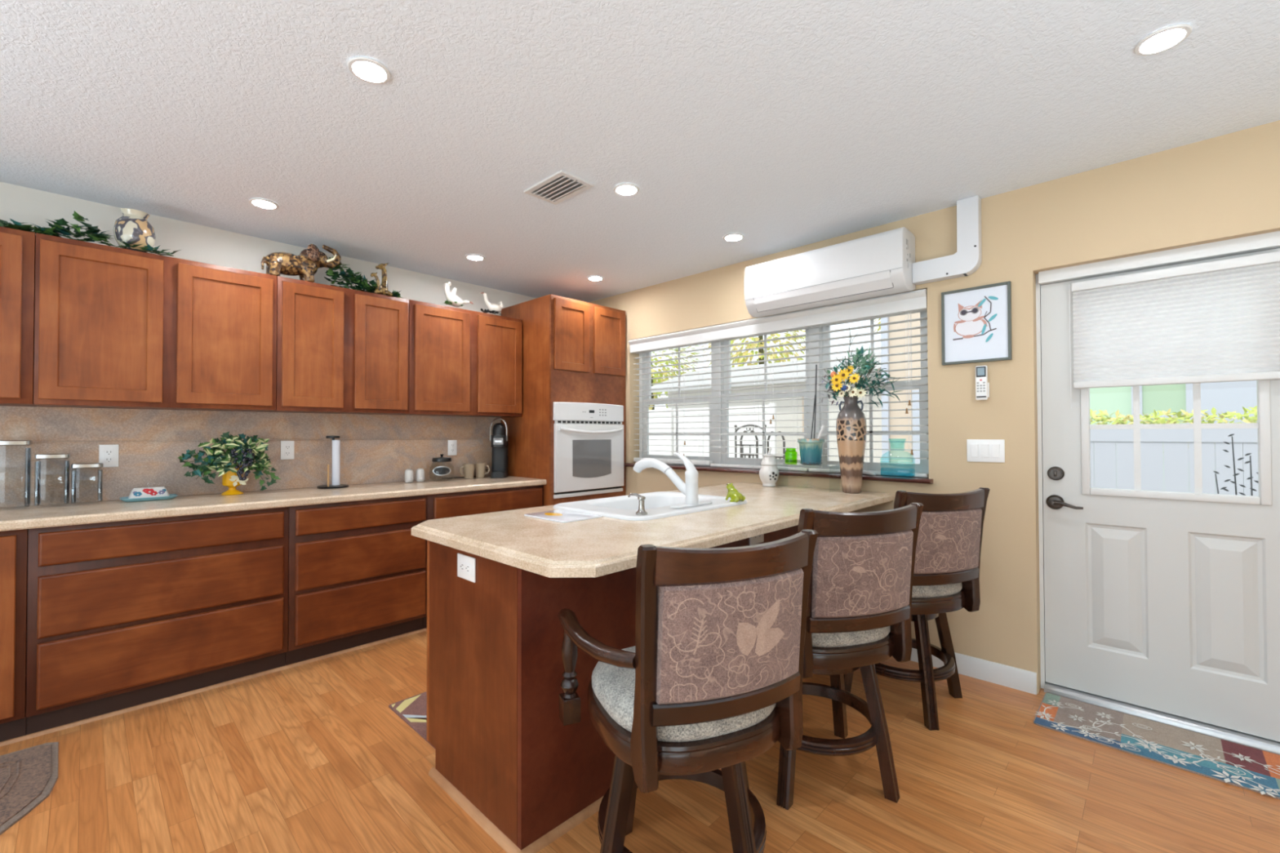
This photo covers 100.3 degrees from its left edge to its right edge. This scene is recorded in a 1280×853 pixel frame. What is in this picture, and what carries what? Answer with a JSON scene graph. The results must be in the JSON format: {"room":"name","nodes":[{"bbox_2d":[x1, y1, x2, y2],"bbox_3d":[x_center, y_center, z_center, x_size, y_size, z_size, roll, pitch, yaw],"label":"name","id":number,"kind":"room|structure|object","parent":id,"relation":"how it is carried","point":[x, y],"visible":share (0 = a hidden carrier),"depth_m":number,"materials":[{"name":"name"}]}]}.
{"room":"kitchen","nodes":[
{"label":"kitchen","id":0,"kind":"room"},
{"bbox_2d":[0,182,536,507],"bbox_3d":[-2.978,0.069,2.680,0.200,2.440,7.000,-1,-1,44],"label":"wall","id":1,"kind":"structure","parent":0,"point":[196,242],"depth_m":3.09,"materials":[{"name":"white paint"}]},
{"bbox_2d":[0,226,37,406],"bbox_3d":[-3.118,-0.484,2.151,0.340,0.764,0.913,-1,-1,44],"label":"upper cabinet","id":2,"kind":"object","parent":1,"relation":"attached to","point":[17,247],"visible":0.77,"depth_m":2.33,"materials":[{"name":"brown wood"}]},
{"bbox_2d":[33,233,276,412],"bbox_3d":[-2.484,-0.476,2.809,0.340,0.764,0.910,-1,-1,44],"label":"upper cabinet","id":3,"kind":"object","parent":1,"relation":"attached to","point":[115,327],"visible":1,"depth_m":2.63,"materials":[{"name":"brown wood"}]},
{"bbox_2d":[0,210,115,246],"bbox_3d":[-2.683,-0.929,2.475,0.163,0.165,0.391,-1,-1,44],"label":"ivy garland","id":4,"kind":"object","parent":3,"relation":"on","point":[55,229],"visible":0.93,"depth_m":2.48,"materials":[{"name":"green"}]},
{"bbox_2d":[112,208,155,253],"bbox_3d":[-2.520,-0.964,2.667,0.156,0.206,0.156,-1,-1,44],"label":"urn","id":5,"kind":"object","parent":3,"relation":"on","point":[133,224],"visible":0.77,"depth_m":2.62,"materials":[{"name":"ceramic"}]},
{"bbox_2d":[115,238,180,256],"bbox_3d":[-2.441,-0.889,2.652,0.086,0.056,0.253,-1,-1,44],"label":"ivy garland","id":6,"kind":"object","parent":3,"relation":"on","point":[148,248],"visible":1,"depth_m":2.65,"materials":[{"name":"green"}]},
{"bbox_2d":[0,405,501,507],"bbox_3d":[-2.353,0.149,3.173,0.011,0.475,3.459,-1,-1,44],"label":"backsplash","id":7,"kind":"structure","parent":1,"relation":"attached to","point":[151,442],"depth_m":3.01,"materials":[{"name":"tile"}]},
{"bbox_2d":[98,444,119,467],"bbox_3d":[-2.739,0.152,2.757,0.008,0.116,0.072,-1,-1,44],"label":"electrical outlet","id":8,"kind":"object","parent":7,"relation":"attached to","point":[108,454],"visible":0.94,"depth_m":2.76,"materials":[{"name":"white plastic"}]},
{"bbox_2d":[104,448,113,462],"bbox_3d":[-2.737,0.152,2.756,0.002,0.068,0.034,-1,-1,44],"label":"receptacle","id":9,"kind":"object","parent":8,"relation":"attached to","point":[108,453],"depth_m":2.75,"materials":[{"name":"white plastic"}]},
{"bbox_2d":[280,440,293,459],"bbox_3d":[-2.192,0.147,3.325,0.008,0.116,0.072,-1,-1,44],"label":"electrical outlet","id":10,"kind":"object","parent":7,"relation":"attached to","point":[286,446],"visible":1,"depth_m":3.32,"materials":[{"name":"white plastic"}]},
{"bbox_2d":[447,440,457,455],"bbox_3d":[-1.440,0.163,4.104,0.008,0.116,0.072,-1,-1,44],"label":"electrical outlet","id":11,"kind":"object","parent":7,"relation":"attached to","point":[452,444],"visible":1,"depth_m":4.10,"materials":[{"name":"white plastic"}]},
{"bbox_2d":[263,275,408,414],"bbox_3d":[-1.909,-0.470,3.406,0.340,0.764,0.744,-1,-1,44],"label":"upper cabinet","id":12,"kind":"object","parent":1,"relation":"attached to","point":[340,350],"visible":0.93,"depth_m":3.25,"materials":[{"name":"brown wood"}]},
{"bbox_2d":[261,244,341,282],"bbox_3d":[-2.006,-0.981,3.180,0.174,0.249,0.405,-1,-1,44],"label":"elephant figurine","id":13,"kind":"object","parent":12,"relation":"on","point":[304,265],"visible":0.91,"depth_m":3.15,"materials":[{"name":"gold metal"}]},
{"bbox_2d":[324,256,402,297],"bbox_3d":[-1.784,-0.959,3.475,0.141,0.231,0.498,-1,-1,44],"label":"ivy garland","id":14,"kind":"object","parent":12,"relation":"on","point":[362,282],"visible":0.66,"depth_m":3.41,"materials":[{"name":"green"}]},
{"bbox_2d":[370,262,392,295],"bbox_3d":[-1.680,-0.958,3.459,0.068,0.214,0.139,-1,-1,44],"label":"giraffe figurine","id":15,"kind":"object","parent":12,"relation":"on","point":[381,289],"visible":1,"depth_m":3.46,"materials":[{"name":"ceramic"}]},
{"bbox_2d":[397,299,522,417],"bbox_3d":[-1.341,-0.463,3.994,0.340,0.764,0.887,-1,-1,44],"label":"upper cabinet","id":16,"kind":"object","parent":1,"relation":"attached to","point":[463,362],"visible":0.87,"depth_m":3.83,"materials":[{"name":"brown wood"}]},
{"bbox_2d":[444,281,473,306],"bbox_3d":[-1.318,-0.947,3.858,0.090,0.170,0.236,0,-1,25],"label":"figurine","id":17,"kind":"object","parent":16,"relation":"on","point":[452,299],"visible":1,"depth_m":3.81,"materials":[{"name":"beige ceramic"}]},
{"bbox_2d":[480,292,503,315],"bbox_3d":[-1.117,-0.928,4.049,0.090,0.160,0.199,-1,-1,44],"label":"figurine","id":18,"kind":"object","parent":16,"relation":"on","point":[494,308],"visible":1,"depth_m":4.03,"materials":[{"name":"beige ceramic"}]},
{"bbox_2d":[0,0,1279,302],"bbox_3d":[-0.533,-1.288,0.338,7.000,0.200,7.000,-1,-1,44],"label":"ceiling","id":19,"kind":"structure","parent":0,"point":[780,125],"depth_m":1.97,"materials":[{"name":"white paint"}]},
{"bbox_2d":[248,198,279,209],"bbox_3d":[-1.939,-1.147,2.758,0.128,0.008,0.128,-1,-1,44],"label":"recessed light","id":20,"kind":"object","parent":19,"relation":"in","point":[259,202],"visible":1,"depth_m":2.75,"materials":[{"name":"white paint"}]},
{"bbox_2d":[347,56,391,84],"bbox_3d":[-0.885,-1.163,1.750,0.128,0.008,0.128,-1,-1,44],"label":"recessed light","id":21,"kind":"object","parent":19,"relation":"in","point":[369,70],"visible":1,"depth_m":1.75,"materials":[{"name":"white paint"}]},
{"bbox_2d":[523,169,594,204],"bbox_3d":[-0.395,-1.149,2.590,0.300,0.018,0.195,-1,-1,44],"label":"ceiling vent","id":22,"kind":"object","parent":19,"relation":"in","point":[562,185],"visible":1,"depth_m":2.58,"materials":[{"name":"white metal"}]},
{"bbox_2d":[613,182,639,195],"bbox_3d":[-0.066,-1.154,2.607,0.128,0.008,0.128,-1,-1,44],"label":"recessed light","id":23,"kind":"object","parent":19,"relation":"in","point":[625,188],"visible":1,"depth_m":2.60,"materials":[{"name":"white paint"}]},
{"bbox_2d":[723,233,744,241],"bbox_3d":[0.568,-1.147,3.246,0.128,0.008,0.128,-1,-1,44],"label":"recessed light","id":24,"kind":"object","parent":19,"relation":"in","point":[731,237],"visible":1,"depth_m":3.23,"materials":[{"name":"white paint"}]},
{"bbox_2d":[1133,23,1192,55],"bbox_3d":[1.585,-1.171,1.622,0.128,0.008,0.128,-1,-1,44],"label":"recessed light","id":25,"kind":"object","parent":19,"relation":"in","point":[1163,39],"visible":1,"depth_m":1.62,"materials":[{"name":"white paint"}]},
{"bbox_2d":[0,631,1279,852],"bbox_3d":[-0.527,1.312,0.303,7.000,0.120,7.000,-1,-1,44],"label":"floor","id":26,"kind":"structure","parent":0,"point":[313,757],"depth_m":1.88,"materials":[{"name":"brown wood"}]},
{"bbox_2d":[0,528,28,742],"bbox_3d":[-3.012,0.847,2.037,0.622,0.868,0.916,-1,-1,44],"label":"base cabinet","id":27,"kind":"object","parent":26,"relation":"on","point":[14,544],"visible":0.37,"depth_m":2.13,"materials":[{"name":"brown wood"}]},
{"bbox_2d":[0,475,546,531],"bbox_3d":[-2.125,0.402,2.951,0.638,0.040,3.459,-1,-1,44],"label":"countertop","id":28,"kind":"structure","parent":27,"relation":"on","point":[18,517],"depth_m":2.74,"materials":[{"name":"beige stone"}]},
{"bbox_2d":[0,440,32,506],"bbox_3d":[-2.895,0.221,2.460,0.127,0.314,0.127,-1,-1,44],"label":"glass canister","id":29,"kind":"object","parent":28,"relation":"on","point":[4,442],"visible":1,"depth_m":2.47,"materials":[{"name":"white"}]},
{"bbox_2d":[34,453,70,504],"bbox_3d":[-2.805,0.255,2.553,0.114,0.250,0.114,-1,-1,44],"label":"glass canister","id":30,"kind":"object","parent":28,"relation":"on","point":[55,455],"visible":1,"depth_m":2.52,"materials":[{"name":"white"}]},
{"bbox_2d":[71,462,103,502],"bbox_3d":[-2.725,0.281,2.636,0.110,0.200,0.110,-1,-1,44],"label":"glass canister","id":31,"kind":"object","parent":28,"relation":"on","point":[76,465],"visible":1,"depth_m":2.60,"materials":[{"name":"white"}]},
{"bbox_2d":[119,484,177,502],"bbox_3d":[-2.554,0.334,2.783,0.134,0.096,0.224,-1,-1,44],"label":"butter dish","id":32,"kind":"object","parent":28,"relation":"on","point":[153,493],"visible":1,"depth_m":2.76,"materials":[{"name":"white ceramic"}]},
{"bbox_2d":[119,493,177,502],"bbox_3d":[-2.554,0.373,2.783,0.134,0.019,0.224,-1,-1,44],"label":"tray","id":33,"kind":"object","parent":32,"relation":"attached to","point":[132,497],"depth_m":2.75,"materials":[{"name":"teal ceramic"}]},
{"bbox_2d":[132,488,166,496],"bbox_3d":[-2.533,0.340,2.762,0.010,0.041,0.129,-1,-1,44],"label":"flower","id":34,"kind":"object","parent":32,"relation":"on","point":[135,492],"depth_m":2.76,"materials":[{"name":"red ceramic"}]},
{"bbox_2d":[221,465,248,495],"bbox_3d":[-2.314,0.303,3.048,0.104,0.164,0.119,-1,-1,44],"label":"vase","id":35,"kind":"object","parent":28,"relation":"on","point":[230,479],"visible":0.82,"depth_m":3.01,"materials":[{"name":"yellow ceramic"}]},
{"bbox_2d":[177,431,280,490],"bbox_3d":[-2.271,0.197,2.977,0.174,0.341,0.466,-1,-1,44],"label":"arrangement","id":36,"kind":"object","parent":35,"relation":"in","point":[245,452],"visible":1,"depth_m":2.96,"materials":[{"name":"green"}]},
{"bbox_2d":[316,435,348,488],"bbox_3d":[-1.965,0.224,3.425,0.180,0.330,0.180,-1,-1,44],"label":"paper towel holder","id":37,"kind":"object","parent":28,"relation":"on","point":[335,455],"visible":1,"depth_m":3.41,"materials":[{"name":"black plastic"}]},
{"bbox_2d":[428,453,454,480],"bbox_3d":[-1.454,0.298,3.925,0.180,0.194,0.180,-1,-1,44],"label":"cookie jar","id":38,"kind":"object","parent":28,"relation":"on","point":[441,470],"visible":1,"depth_m":3.86,"materials":[{"name":"clear glass"}]},
{"bbox_2d":[459,463,475,479],"bbox_3d":[-1.314,0.341,4.077,0.109,0.112,0.092,0,-1,-11],"label":"mug","id":39,"kind":"object","parent":28,"relation":"on","point":[468,468],"visible":1,"depth_m":4.05,"materials":[{"name":"beige ceramic"}]},
{"bbox_2d":[474,462,489,478],"bbox_3d":[-1.239,0.342,4.166,0.092,0.112,0.109,-1,-1,26],"label":"mug","id":40,"kind":"object","parent":28,"relation":"on","point":[480,468],"visible":0.99,"depth_m":4.13,"materials":[{"name":"beige ceramic"}]},
{"bbox_2d":[489,417,507,478],"bbox_3d":[-1.110,0.165,4.221,0.134,0.467,0.240,0,-1,-11],"label":"coffee maker","id":41,"kind":"object","parent":28,"relation":"on","point":[499,438],"visible":1,"depth_m":4.15,"materials":[{"name":"black plastic"}]},
{"bbox_2d":[0,742,58,835],"bbox_3d":[-2.514,1.265,1.510,0.715,0.014,1.178,-1,-1,44],"label":"braided rug","id":42,"kind":"object","parent":26,"relation":"on","point":[28,775],"visible":1,"depth_m":1.91,"materials":[{"name":"grey fabric"}]},
{"bbox_2d":[26,506,288,734],"bbox_3d":[-2.378,0.854,2.694,0.622,0.868,0.907,-1,-1,44],"label":"base cabinet","id":43,"kind":"object","parent":26,"relation":"on","point":[121,615],"visible":0.8,"depth_m":2.42,"materials":[{"name":"brown wood"}]},
{"bbox_2d":[0,627,426,746],"bbox_3d":[-1.954,1.281,2.777,0.013,0.014,3.460,-1,-1,44],"label":"trim","id":44,"kind":"structure","parent":26,"relation":"on","point":[233,681],"depth_m":2.56,"materials":[{"name":"brown wood"}]},
{"bbox_2d":[284,494,426,665],"bbox_3d":[-1.804,0.861,3.290,0.622,0.868,0.744,-1,-1,44],"label":"base cabinet","id":45,"kind":"object","parent":26,"relation":"on","point":[357,571],"visible":0.73,"depth_m":3.04,"materials":[{"name":"brown wood"}]},
{"bbox_2d":[388,691,435,749],"bbox_3d":[-0.499,1.280,2.678,0.625,0.006,1.242,-1,-1,44],"label":"kitchen mat","id":46,"kind":"object","parent":26,"relation":"on","point":[412,710],"visible":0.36,"depth_m":2.39,"materials":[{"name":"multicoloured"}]},
{"bbox_2d":[422,484,543,628],"bbox_3d":[-1.237,0.867,3.878,0.622,0.868,0.887,-1,-1,44],"label":"base cabinet","id":47,"kind":"object","parent":26,"relation":"on","point":[443,505],"visible":0.16,"depth_m":3.61,"materials":[{"name":"brown wood"}]},
{"bbox_2d":[501,293,626,506],"bbox_3d":[-0.629,0.166,4.456,0.710,2.283,0.773,-1,-1,44],"label":"tall cabinet","id":48,"kind":"object","parent":26,"relation":"on","point":[574,350],"visible":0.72,"depth_m":4.14,"materials":[{"name":"brown wood"}]},
{"bbox_2d":[553,402,623,498],"bbox_3d":[-0.570,0.179,4.381,0.663,0.720,0.707,-1,-1,44],"label":"wall oven","id":49,"kind":"object","parent":48,"relation":"in","point":[588,437],"visible":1,"depth_m":4.16,"materials":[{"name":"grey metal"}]},
{"bbox_2d":[426,524,798,852],"bbox_3d":[0.206,0.847,2.598,0.650,0.867,2.279,-1,-1,44],"label":"base cabinet","id":50,"kind":"object","parent":26,"relation":"on","point":[505,755],"visible":0.37,"depth_m":1.72,"materials":[{"name":"brown wood"}]},
{"bbox_2d":[457,552,475,582],"bbox_3d":[-0.588,0.477,1.807,0.118,0.080,0.008,-1,-1,44],"label":"electrical outlet","id":51,"kind":"object","parent":50,"relation":"attached to","point":[466,565],"visible":1,"depth_m":1.80,"materials":[{"name":"white plastic"}]},
{"bbox_2d":[460,560,470,574],"bbox_3d":[-0.590,0.477,1.806,0.068,0.034,0.002,-1,-1,44],"label":"receptacle","id":52,"kind":"object","parent":51,"relation":"attached to","point":[464,565],"depth_m":1.81,"materials":[{"name":"white plastic"}]},
{"bbox_2d":[411,482,893,577],"bbox_3d":[0.254,0.392,2.537,1.033,0.039,2.309,-1,-1,44],"label":"countertop","id":53,"kind":"structure","parent":50,"relation":"on","point":[597,547],"depth_m":1.90,"materials":[{"name":"beige laminate"}]},
{"bbox_2d":[524,509,601,523],"bbox_3d":[-0.318,0.366,2.196,0.275,0.006,0.200,-1,-1,44],"label":"cutting board","id":54,"kind":"object","parent":53,"relation":"on","point":[563,516],"visible":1,"depth_m":2.17,"materials":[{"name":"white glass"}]},
{"bbox_2d":[553,491,747,520],"bbox_3d":[0.065,0.456,2.552,0.600,0.194,0.825,-1,-1,44],"label":"sink","id":55,"kind":"object","parent":53,"relation":"in","point":[657,504],"visible":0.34,"depth_m":2.51,"materials":[{"name":"white ceramic"}]},
{"bbox_2d":[627,493,647,515],"bbox_3d":[-0.011,0.313,2.178,0.095,0.084,0.048,-1,-1,44],"label":"soap dispenser","id":56,"kind":"object","parent":55,"relation":"on","point":[641,511],"visible":1,"depth_m":2.15,"materials":[{"name":"silver metal"}]},
{"bbox_2d":[725,483,745,502],"bbox_3d":[0.457,0.318,2.582,0.086,0.086,0.081,-1,-1,44],"label":"frog figurine","id":57,"kind":"object","parent":55,"relation":"on","point":[735,495],"visible":1,"depth_m":2.57,"materials":[{"name":"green ceramic"}]},
{"bbox_2d":[632,452,712,508],"bbox_3d":[0.118,0.241,2.542,0.389,0.237,0.270,-1,-1,44],"label":"kitchen faucet","id":58,"kind":"object","parent":53,"relation":"on","point":[689,488],"visible":1,"depth_m":2.44,"materials":[{"name":"white metal"}]},
{"bbox_2d":[759,447,778,486],"bbox_3d":[0.828,0.257,3.426,0.130,0.252,0.126,-1,-1,44],"label":"lantern","id":59,"kind":"object","parent":53,"relation":"on","point":[768,473],"visible":1,"depth_m":3.39,"materials":[{"name":"white ceramic"}]},
{"bbox_2d":[782,462,835,466],"bbox_3d":[1.016,0.305,3.238,0.340,0.150,0.130,-1,-1,44],"label":"acrylic riser","id":60,"kind":"object","parent":53,"relation":"on","point":[784,463],"visible":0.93,"depth_m":3.19,"materials":[{"name":"clear plastic"}]},
{"bbox_2d":[797,364,825,465],"bbox_3d":[1.031,-0.071,3.227,0.159,0.600,0.159,0,-1,16],"label":"plant pot","id":61,"kind":"object","parent":60,"relation":"on","point":[811,449],"visible":1,"depth_m":3.17,"materials":[{"name":"blue ceramic"}]},
{"bbox_2d":[835,396,866,493],"bbox_3d":[1.209,0.105,3.060,0.164,0.544,0.164,-1,-1,44],"label":"vase","id":62,"kind":"object","parent":53,"relation":"on","point":[851,422],"visible":1,"depth_m":3.01,"materials":[{"name":"ceramic"}]},
{"bbox_2d":[817,328,900,407],"bbox_3d":[1.222,-0.321,3.021,0.478,0.518,0.204,-1,-1,44],"label":"flower bouquet","id":63,"kind":"object","parent":62,"relation":"in","point":[866,366],"visible":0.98,"depth_m":2.99,"materials":[{"name":"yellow plant"}]},
{"bbox_2d":[557,528,817,852],"bbox_3d":[0.119,0.762,1.454,0.622,1.006,0.604,0,-1,-24],"label":"counter stool","id":64,"kind":"object","parent":26,"relation":"on","point":[710,681],"visible":1,"depth_m":1.22,"materials":[{"name":"brown wood"}]},
{"bbox_2d":[591,645,775,742],"bbox_3d":[0.112,0.692,1.472,0.462,0.069,0.478,0,-1,-24],"label":"seat cushion","id":65,"kind":"object","parent":64,"relation":"on","point":[613,687],"depth_m":1.28,"materials":[{"name":"grey fabric"}]},
{"bbox_2d":[776,502,923,810],"bbox_3d":[0.664,0.768,1.973,0.642,1.006,0.592,0,-1,-18],"label":"counter stool","id":66,"kind":"object","parent":26,"relation":"on","point":[860,602],"visible":0.73,"depth_m":1.76,"materials":[{"name":"brown wood"}]},
{"bbox_2d":[812,626,889,647],"bbox_3d":[0.657,0.698,2.009,0.462,0.069,0.478,0,-1,-18],"label":"seat cushion","id":67,"kind":"object","parent":66,"relation":"on","point":[877,637],"depth_m":1.78,"materials":[{"name":"grey fabric"}]},
{"bbox_2d":[843,487,990,730],"bbox_3d":[1.233,0.774,2.517,0.622,1.006,0.604,0,-1,-16],"label":"counter stool","id":68,"kind":"object","parent":26,"relation":"on","point":[946,575],"visible":0.66,"depth_m":2.28,"materials":[{"name":"brown wood"}]},
{"bbox_2d":[911,582,962,597],"bbox_3d":[1.227,0.704,2.536,0.462,0.069,0.478,0,-1,-16],"label":"seat cushion","id":69,"kind":"object","parent":68,"relation":"on","point":[952,590],"depth_m":2.31,"materials":[{"name":"grey fabric"}]},
{"bbox_2d":[1033,692,1279,799],"bbox_3d":[2.162,1.263,2.065,1.018,0.011,0.404,-1,-1,44],"label":"door mat","id":70,"kind":"object","parent":26,"relation":"on","point":[1247,767],"visible":1,"depth_m":2.13,"materials":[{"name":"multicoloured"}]},
{"bbox_2d":[588,120,1279,693],"bbox_3d":[1.830,0.059,2.768,6.600,2.440,0.200,-1,-1,44],"label":"wall","id":71,"kind":"structure","parent":0,"point":[1225,187],"depth_m":2.63,"materials":[{"name":"beige paint"}]},
{"bbox_2d":[639,340,717,466],"bbox_3d":[0.311,-0.206,4.309,0.810,1.050,0.075,-1,-1,44],"label":"window","id":72,"kind":"structure","parent":71,"relation":"in","point":[713,456],"depth_m":4.31,"materials":[{"name":"white paint"}]},
{"bbox_2d":[633,341,712,465],"bbox_3d":[0.240,-0.178,4.227,0.780,0.938,0.064,-1,-1,44],"label":"blind","id":73,"kind":"object","parent":72,"relation":"attached to","point":[673,460],"visible":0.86,"depth_m":4.19,"materials":[{"name":"grey plastic"}]},
{"bbox_2d":[716,325,814,468],"bbox_3d":[0.879,-0.215,3.760,0.770,1.050,0.075,-1,-1,44],"label":"window","id":74,"kind":"structure","parent":71,"relation":"in","point":[722,458],"depth_m":3.77,"materials":[{"name":"white paint"}]},
{"bbox_2d":[709,327,810,471],"bbox_3d":[0.801,-0.183,3.686,0.760,0.946,0.064,-1,-1,44],"label":"blind","id":75,"kind":"object","parent":74,"relation":"attached to","point":[793,468],"visible":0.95,"depth_m":3.67,"materials":[{"name":"grey plastic"}]},
{"bbox_2d":[628,288,927,352],"bbox_3d":[0.755,-0.682,3.714,2.277,0.102,0.098,-1,-1,44],"label":"blind valance","id":76,"kind":"object","parent":71,"relation":"attached to","point":[915,300],"visible":0.98,"depth_m":3.44,"materials":[{"name":"white paint"}]},
{"bbox_2d":[623,462,933,484],"bbox_3d":[0.756,0.307,3.705,2.337,0.026,0.168,-1,-1,44],"label":"trim","id":77,"kind":"structure","parent":71,"relation":"attached to","point":[756,471],"depth_m":3.32,"materials":[{"name":"brown wood"}]},
{"bbox_2d":[744,226,915,317],"bbox_3d":[1.095,-0.887,3.198,0.966,0.323,0.214,-1,-1,44],"label":"air conditioner","id":78,"kind":"object","parent":71,"relation":"attached to","point":[878,264],"visible":1,"depth_m":3.06,"materials":[{"name":"white plastic"}]},
{"bbox_2d":[813,308,928,473],"bbox_3d":[1.410,-0.223,3.248,0.705,1.050,0.075,-1,-1,44],"label":"window","id":79,"kind":"structure","parent":71,"relation":"in","point":[923,467],"depth_m":3.20,"materials":[{"name":"white paint"}]},
{"bbox_2d":[807,309,928,477],"bbox_3d":[1.331,-0.191,3.176,0.690,0.946,0.064,-1,-1,44],"label":"blind","id":80,"kind":"object","parent":79,"relation":"attached to","point":[811,469],"visible":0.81,"depth_m":3.09,"materials":[{"name":"grey plastic"}]},
{"bbox_2d":[912,195,982,285],"bbox_3d":[1.606,-0.968,2.808,0.310,0.380,0.067,-1,-1,44],"label":"pipe cover","id":81,"kind":"object","parent":71,"relation":"attached to","point":[967,259],"visible":1,"depth_m":2.73,"materials":[{"name":"white plastic"}]},
{"bbox_2d":[910,648,1036,694],"bbox_3d":[1.558,1.231,2.869,0.923,0.100,0.013,-1,-1,44],"label":"baseboard","id":82,"kind":"structure","parent":71,"relation":"attached to","point":[1007,676],"depth_m":2.67,"materials":[{"name":"white paint"}]},
{"bbox_2d":[941,280,1012,365],"bbox_3d":[1.713,-0.519,2.732,0.306,0.386,0.021,-1,-1,44],"label":"framed picture","id":83,"kind":"object","parent":71,"relation":"attached to","point":[976,321],"visible":1,"depth_m":2.73,"materials":[{"name":"grey"}]},
{"bbox_2d":[952,296,998,342],"bbox_3d":[1.712,-0.542,2.731,0.203,0.235,0.002,-1,-1,44],"label":"painting","id":84,"kind":"object","parent":83,"relation":"attached to","point":[975,318],"depth_m":2.73,"materials":[{"name":"white paper"}]},
{"bbox_2d":[975,365,989,399],"bbox_3d":[1.729,-0.220,2.704,0.058,0.173,0.035,-1,-1,44],"label":"remote control","id":85,"kind":"object","parent":71,"relation":"attached to","point":[982,386],"visible":1,"depth_m":2.69,"materials":[{"name":"white plastic"}]},
{"bbox_2d":[966,439,1004,462],"bbox_3d":[1.745,0.123,2.701,0.163,0.114,0.012,-1,-1,44],"label":"light switch","id":86,"kind":"object","parent":71,"relation":"attached to","point":[978,450],"visible":1,"depth_m":2.70,"materials":[{"name":"white plastic"}]},
{"bbox_2d":[1035,231,1279,688],"bbox_3d":[2.318,0.258,2.330,0.933,2.028,0.150,-1,-1,44],"label":"trim","id":87,"kind":"structure","parent":71,"relation":"attached to","point":[1268,241],"depth_m":2.44,"materials":[{"name":"white paint"}]},
{"bbox_2d":[1040,248,1279,742],"bbox_3d":[2.291,0.269,2.301,0.897,1.935,0.112,-1,-1,44],"label":"door","id":88,"kind":"structure","parent":71,"relation":"in","point":[1166,602],"depth_m":2.33,"materials":[{"name":"grey paint"}]},
{"bbox_2d":[1069,251,1279,408],"bbox_3d":[2.259,-0.381,2.289,0.654,0.585,0.046,-1,-1,44],"label":"cellular shade","id":89,"kind":"object","parent":88,"relation":"attached to","point":[1219,321],"visible":1,"depth_m":2.25,"materials":[{"name":"white fabric"}]},
{"bbox_2d":[1044,681,1279,754],"bbox_3d":[2.308,1.256,2.304,0.899,0.032,0.125,-1,-1,44],"label":"threshold","id":90,"kind":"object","parent":71,"relation":"attached to","point":[1242,738],"depth_m":2.29,"materials":[{"name":"silver metal"}]},
{"label":"outside","id":91,"kind":"structure","parent":0,"visible":0},
{"bbox_3d":[4.677,1.647,9.730,19.000,0.440,13.799,-1,-1,44],"label":"ground","id":92,"kind":"structure","parent":91,"visible":0},
{"bbox_2d":[648,345,701,409],"bbox_3d":[0.280,-0.983,16.035,3.065,5.015,3.046,0,-1,17],"label":"tree","id":93,"kind":"object","parent":92,"relation":"on","point":[656,375],"visible":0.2,"depth_m":15.81,"materials":[{"name":"yellow plant"}]},
{"bbox_2d":[648,403,776,458],"bbox_3d":[-0.227,0.551,11.794,7.220,1.830,0.097,-1,-1,44],"label":"vinyl fence","id":94,"kind":"object","parent":92,"relation":"on","point":[732,411],"visible":0.19,"depth_m":10.44,"materials":[{"name":"white plastic"}]},
{"bbox_2d":[739,430,758,457],"bbox_3d":[1.005,0.708,5.439,0.234,1.339,0.411,-1,-1,44],"label":"patio chair","id":95,"kind":"object","parent":92,"relation":"on","point":[744,431],"visible":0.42,"depth_m":5.58,"materials":[{"name":"grey metal"}]},
{"bbox_2d":[733,424,766,457],"bbox_3d":[1.196,0.680,6.302,0.449,1.416,0.418,-1,-1,44],"label":"patio chair","id":96,"kind":"object","parent":92,"relation":"on","point":[746,425],"visible":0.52,"depth_m":6.48,"materials":[{"name":"grey metal"}]},
{"bbox_2d":[700,329,805,367],"bbox_3d":[3.316,-1.422,14.906,3.405,5.849,3.431,0,-1,-32],"label":"tree","id":97,"kind":"object","parent":92,"relation":"on","point":[759,338],"visible":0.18,"depth_m":14.83,"materials":[{"name":"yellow plant"}]},
{"bbox_2d":[651,351,881,462],"bbox_3d":[3.199,0.006,12.006,5.350,2.910,3.400,-1,-1,44],"label":"house","id":98,"kind":"structure","parent":92,"relation":"on","point":[788,368],"depth_m":10.53,"materials":[{"name":"white"}]},
{"bbox_2d":[880,312,920,463],"bbox_3d":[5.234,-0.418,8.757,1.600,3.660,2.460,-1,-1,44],"label":"house","id":99,"kind":"structure","parent":92,"relation":"on","point":[915,413],"depth_m":8.29,"materials":[{"name":"beige"}]},
{"bbox_2d":[1089,380,1257,487],"bbox_3d":[8.555,-0.660,6.225,6.300,4.060,3.300,-1,-1,44],"label":"house","id":100,"kind":"structure","parent":92,"relation":"on","point":[1224,397],"depth_m":6.45,"materials":[{"name":"green"}]},
{"bbox_2d":[1089,405,1257,457],"bbox_3d":[5.564,0.558,4.025,4.306,1.578,0.610,-1,-1,44],"label":"hedge","id":101,"kind":"object","parent":92,"relation":"on","point":[1228,415],"visible":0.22,"depth_m":4.74,"materials":[{"name":"yellow"}]},
{"bbox_2d":[1090,428,1258,496],"bbox_3d":[5.404,0.657,3.584,4.920,1.370,0.097,-1,-1,44],"label":"vinyl fence","id":102,"kind":"object","parent":92,"relation":"on","point":[1175,453],"visible":0.1,"depth_m":4.49,"materials":[{"name":"white plastic"}]},
{"bbox_2d":[1213,434,1257,495],"bbox_3d":[3.814,0.694,3.350,0.331,1.297,0.027,-1,-1,44],"label":"shrub","id":103,"kind":"object","parent":92,"relation":"on","point":[1235,474],"visible":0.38,"depth_m":3.39,"materials":[{"name":"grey plant"}]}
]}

